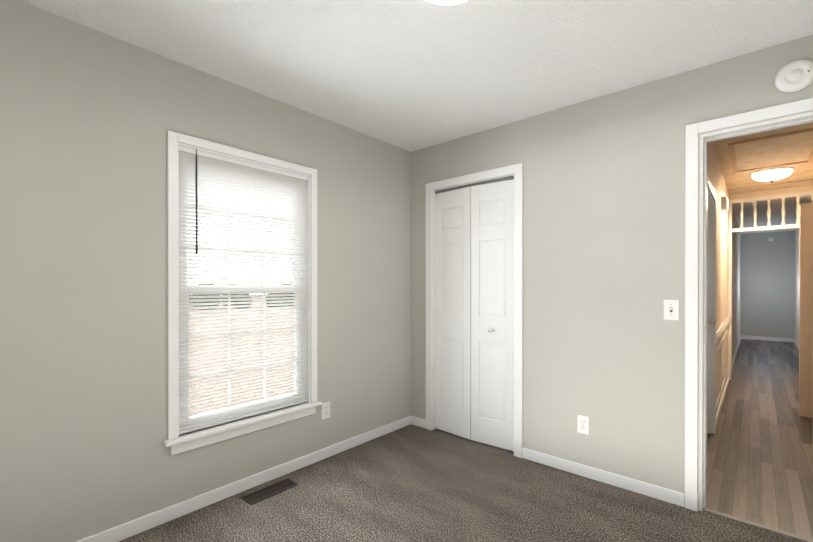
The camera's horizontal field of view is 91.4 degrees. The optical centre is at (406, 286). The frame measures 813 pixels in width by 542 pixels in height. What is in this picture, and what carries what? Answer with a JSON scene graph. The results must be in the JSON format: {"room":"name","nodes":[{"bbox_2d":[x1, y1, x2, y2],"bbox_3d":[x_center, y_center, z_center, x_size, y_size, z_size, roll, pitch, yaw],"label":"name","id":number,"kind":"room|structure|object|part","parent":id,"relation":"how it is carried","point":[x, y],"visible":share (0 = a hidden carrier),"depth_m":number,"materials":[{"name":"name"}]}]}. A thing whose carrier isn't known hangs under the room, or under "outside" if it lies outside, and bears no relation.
{"room":"empty bedroom","nodes":[
{"label":"empty bedroom","id":0,"kind":"room"},
{"bbox_2d":[0,0,410,541],"bbox_3d":[-1.129,0.013,2.330,0.120,2.440,3.640,0,0,41],"label":"wall","id":1,"kind":"structure","parent":0,"point":[90,118],"depth_m":1.95,"materials":[{"name":"beige paint"}]},
{"bbox_2d":[163,130,321,454],"bbox_3d":[-0.976,0.033,2.467,0.167,1.711,0.982,0,0,41],"label":"window unit","id":2,"kind":"structure","parent":1,"relation":"in","point":[292,184],"depth_m":2.39,"materials":[{"name":"white plastic"}]},
{"bbox_3d":[-1.019,-0.348,2.504,0.004,0.704,0.696,0,0,41],"label":"glass","id":3,"kind":"part","parent":2,"relation":"part of","materials":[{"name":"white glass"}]},
{"bbox_3d":[-1.019,-0.348,2.504,0.030,0.772,0.764,0,0,41],"label":"sash","id":4,"kind":"part","parent":2,"relation":"part of","materials":[{"name":"white plastic"}]},
{"bbox_3d":[-0.995,0.384,2.486,0.030,0.772,0.764,0,0,41],"label":"sash","id":5,"kind":"part","parent":2,"relation":"part of","materials":[{"name":"white plastic"}]},
{"bbox_3d":[-0.995,0.384,2.486,0.004,0.704,0.696,0,0,41],"label":"glass","id":6,"kind":"part","parent":2,"relation":"part of","materials":[{"name":"clear glass"}]},
{"bbox_3d":[-0.943,0.815,2.441,0.078,0.024,0.982,0,0,41],"label":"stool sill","id":7,"kind":"part","parent":2,"relation":"part of","materials":[{"name":"white wood"}]},
{"bbox_3d":[-1.007,0.018,2.494,0.072,1.568,0.828,0,0,41],"label":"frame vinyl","id":8,"kind":"part","parent":2,"relation":"part of","materials":[{"name":"white plastic"}]},
{"bbox_3d":[-0.944,0.858,2.442,0.016,0.062,0.918,0,0,41],"label":"apron trim","id":9,"kind":"part","parent":2,"relation":"part of","materials":[{"name":"white wood"}]},
{"bbox_2d":[76,416,415,541],"bbox_3d":[-1.078,1.196,2.290,0.017,0.075,3.400,0,0,41],"label":"baseboard","id":10,"kind":"structure","parent":1,"relation":"attached to","point":[118,533],"depth_m":2.34,"materials":[{"name":"white wood"}]},
{"bbox_2d":[322,401,329,419],"bbox_3d":[-0.580,0.890,2.861,0.007,0.116,0.072,0,0,41],"label":"outlet","id":11,"kind":"object","parent":1,"relation":"attached to","point":[325,410],"visible":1,"depth_m":2.86,"materials":[{"name":"white plastic"}]},
{"bbox_2d":[19,0,812,233],"bbox_3d":[3.540,-1.264,4.478,4.390,0.100,13.140,0,0,41],"label":"ceiling","id":12,"kind":"structure","parent":0,"point":[411,75],"depth_m":2.00,"materials":[{"name":"white paint"}]},
{"bbox_2d":[427,0,466,4],"bbox_3d":[0.159,-1.134,1.460,0.340,0.140,0.340,0,0,41],"label":"light","id":13,"kind":"object","parent":12,"relation":"attached to","point":[446,2],"visible":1,"depth_m":1.54,"materials":[{"name":"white glass"}]},
{"bbox_2d":[750,166,794,182],"bbox_3d":[3.813,-1.151,4.145,0.350,0.125,0.350,0,0,41],"label":"light","id":14,"kind":"object","parent":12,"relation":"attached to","point":[771,174],"visible":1,"depth_m":4.06,"materials":[{"name":"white glass"}]},
{"bbox_2d":[119,424,805,541],"bbox_3d":[0.304,1.276,1.527,3.340,0.080,4.320,0,0,41],"label":"floor carpet","id":15,"kind":"object","parent":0,"point":[410,483],"visible":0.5,"depth_m":2.21,"materials":[{"name":"grey carpet"}]},
{"bbox_2d":[241,478,297,504],"bbox_3d":[-0.820,1.230,2.395,0.115,0.008,0.310,0,0,41],"label":"air vent register","id":16,"kind":"object","parent":15,"relation":"on","point":[257,496],"visible":1,"depth_m":2.38,"materials":[{"name":"brown metal"}]},
{"bbox_2d":[411,34,812,493],"bbox_3d":[1.287,0.012,2.549,3.220,2.440,0.120,0,0,41],"label":"wall","id":17,"kind":"structure","parent":0,"point":[603,240],"depth_m":2.49,"materials":[{"name":"beige paint"}]},
{"bbox_2d":[435,176,513,450],"bbox_3d":[0.518,0.197,3.167,0.748,2.043,0.095,0,0,41],"label":"bifold closet door","id":18,"kind":"structure","parent":17,"relation":"in","point":[474,311],"depth_m":3.13,"materials":[{"name":"white wood"}]},
{"bbox_2d":[426,163,522,457],"bbox_3d":[0.541,0.169,3.193,0.884,2.122,0.138,0,0,41],"label":"trim","id":19,"kind":"structure","parent":17,"relation":"attached to","point":[515,171],"depth_m":2.97,"materials":[{"name":"white wood"}]},
{"bbox_2d":[577,415,588,434],"bbox_3d":[1.151,0.897,2.587,0.072,0.116,0.007,0,0,41],"label":"outlet","id":20,"kind":"object","parent":17,"relation":"attached to","point":[583,424],"visible":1,"depth_m":2.58,"materials":[{"name":"white plastic"}]},
{"bbox_2d":[522,448,684,506],"bbox_3d":[1.197,1.195,2.543,0.963,0.075,0.013,0,0,41],"label":"baseboard","id":21,"kind":"structure","parent":17,"relation":"attached to","point":[654,491],"depth_m":2.48,"materials":[{"name":"white wood"}]},
{"bbox_2d":[664,300,678,319],"bbox_3d":[1.510,0.130,2.265,0.072,0.116,0.013,0,0,41],"label":"light switch","id":22,"kind":"object","parent":17,"relation":"attached to","point":[671,309],"visible":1,"depth_m":2.27,"materials":[{"name":"white plastic"}]},
{"bbox_2d":[685,98,812,510],"bbox_3d":[1.968,0.168,1.950,0.971,2.133,0.156,0,0,41],"label":"door frame","id":23,"kind":"structure","parent":17,"relation":"attached to","point":[695,316],"depth_m":2.18,"materials":[{"name":"white wood"}]},
{"bbox_2d":[703,508,812,541],"bbox_3d":[1.954,1.233,1.937,0.815,0.006,0.035,0,0,41],"label":"sill","id":24,"kind":"structure","parent":17,"relation":"attached to","point":[760,525],"depth_m":2.05,"materials":[{"name":"beige wood"}]},
{"bbox_2d":[775,60,812,92],"bbox_3d":[1.881,-1.023,1.919,0.148,0.148,0.037,0,0,41],"label":"smoke detector","id":25,"kind":"object","parent":17,"relation":"attached to","point":[795,76],"visible":1,"depth_m":1.91,"materials":[{"name":"white plastic"}]},
{"bbox_2d":[707,141,740,412],"bbox_3d":[4.692,0.001,5.814,0.100,2.440,9.280,0,0,41],"label":"wall","id":26,"kind":"structure","parent":0,"point":[715,175],"depth_m":4.22,"materials":[{"name":"paint"}]},
{"bbox_2d":[707,319,714,324],"bbox_3d":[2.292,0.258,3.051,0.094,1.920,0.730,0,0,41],"label":"door knob","id":27,"kind":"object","parent":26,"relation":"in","point":[712,321],"depth_m":3.24,"materials":[{"name":"white metal"}]},
{"bbox_2d":[706,174,716,466],"bbox_3d":[2.281,0.228,3.061,0.118,2.005,0.870,0,0,41],"label":"door frame","id":28,"kind":"structure","parent":26,"relation":"attached to","point":[710,315],"depth_m":3.32,"materials":[{"name":"white wood"}]},
{"bbox_2d":[716,375,729,426],"bbox_3d":[3.417,1.189,4.285,0.013,0.075,2.455,0,0,41],"label":"baseboard","id":29,"kind":"structure","parent":26,"relation":"attached to","point":[728,378],"depth_m":4.09,"materials":[{"name":"white wood"}]},
{"bbox_2d":[716,317,730,407],"bbox_3d":[3.424,0.731,4.277,0.030,0.670,2.455,0,0,41],"label":"trim","id":30,"kind":"structure","parent":26,"relation":"attached to","point":[720,331],"depth_m":4.04,"materials":[{"name":"white wood"}]},
{"bbox_2d":[721,196,727,211],"bbox_3d":[3.292,-0.858,4.106,0.050,0.130,0.170,0,0,41],"label":"door chime","id":31,"kind":"object","parent":26,"relation":"attached to","point":[724,203],"visible":1,"depth_m":4.05,"materials":[{"name":"white plastic"}]},
{"bbox_2d":[732,335,741,368],"bbox_3d":[6.047,1.173,7.272,0.017,0.085,5.305,0,0,41],"label":"baseboard","id":32,"kind":"structure","parent":26,"relation":"attached to","point":[734,358],"depth_m":7.08,"materials":[{"name":"white wood"}]},
{"bbox_2d":[728,191,812,379],"bbox_3d":[4.598,0.044,4.944,0.910,2.360,0.102,0,0,41],"label":"door frame","id":33,"kind":"structure","parent":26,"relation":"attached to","point":[782,197],"depth_m":5.06,"materials":[{"name":"white wood"}]},
{"bbox_2d":[706,339,812,538],"bbox_3d":[5.082,1.264,5.498,2.710,0.076,9.485,0,0,41],"label":"floor","id":34,"kind":"structure","parent":0,"point":[759,468],"depth_m":3.07,"materials":[{"name":"brown wood"}]},
{"bbox_2d":[713,122,812,194],"bbox_3d":[3.288,-1.205,3.449,0.910,0.012,3.880,0,0,41],"label":"ceiling panels","id":35,"kind":"object","parent":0,"point":[801,174],"visible":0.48,"depth_m":4.22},
{"bbox_2d":[728,128,812,172],"bbox_3d":[3.277,-1.197,3.551,0.580,0.016,1.100,0,0,41],"label":"attic hatch","id":36,"kind":"object","parent":35,"relation":"attached to","point":[786,149],"visible":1,"depth_m":3.51,"materials":[{"name":"brown wood"}]},
{"bbox_2d":[740,231,794,338],"bbox_3d":[8.175,-0.010,9.009,1.110,2.440,0.120,0,0,41],"label":"wall","id":37,"kind":"structure","parent":0,"point":[767,288],"depth_m":8.95,"materials":[{"name":"beige paint"}]},
{"bbox_2d":[742,335,792,341],"bbox_3d":[8.127,1.167,8.966,0.840,0.085,0.013,0,0,41],"label":"baseboard","id":38,"kind":"structure","parent":37,"relation":"attached to","point":[743,336],"depth_m":8.94,"materials":[{"name":"white wood"}]},
{"bbox_2d":[729,185,812,199],"bbox_3d":[4.598,-1.176,4.939,1.110,0.080,0.090,0,0,41],"label":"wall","id":39,"kind":"structure","parent":0,"point":[799,189],"depth_m":4.93,"materials":[{"name":"paint"}]},
{"bbox_2d":[795,228,799,343],"bbox_3d":[5.450,0.003,5.147,0.100,2.440,9.280,0,0,41],"label":"wall","id":40,"kind":"structure","parent":0,"point":[797,240],"depth_m":8.03,"materials":[{"name":"paint"}]},
{"bbox_2d":[799,202,812,417],"bbox_3d":[3.843,0.216,3.655,0.318,2.000,0.072,0,0,41],"label":"bifold door","id":41,"kind":"structure","parent":40,"relation":"in","point":[806,319],"depth_m":3.71,"materials":[{"name":"beige wood"}]},
{"label":"outside","id":42,"kind":"structure","parent":0,"visible":0},
{"bbox_2d":[189,297,293,414],"bbox_3d":[-30.048,1.987,30.039,79.860,0.100,120.000,0,0,41],"label":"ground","id":43,"kind":"structure","parent":42,"point":[239,358],"depth_m":10.83,"materials":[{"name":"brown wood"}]},
{"bbox_2d":[189,281,293,309],"bbox_3d":[-30.788,0.745,20.126,10.010,2.453,55.374,0,0,41],"label":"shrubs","id":44,"kind":"object","parent":43,"relation":"on","point":[241,297],"depth_m":35.67,"materials":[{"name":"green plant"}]}
]}

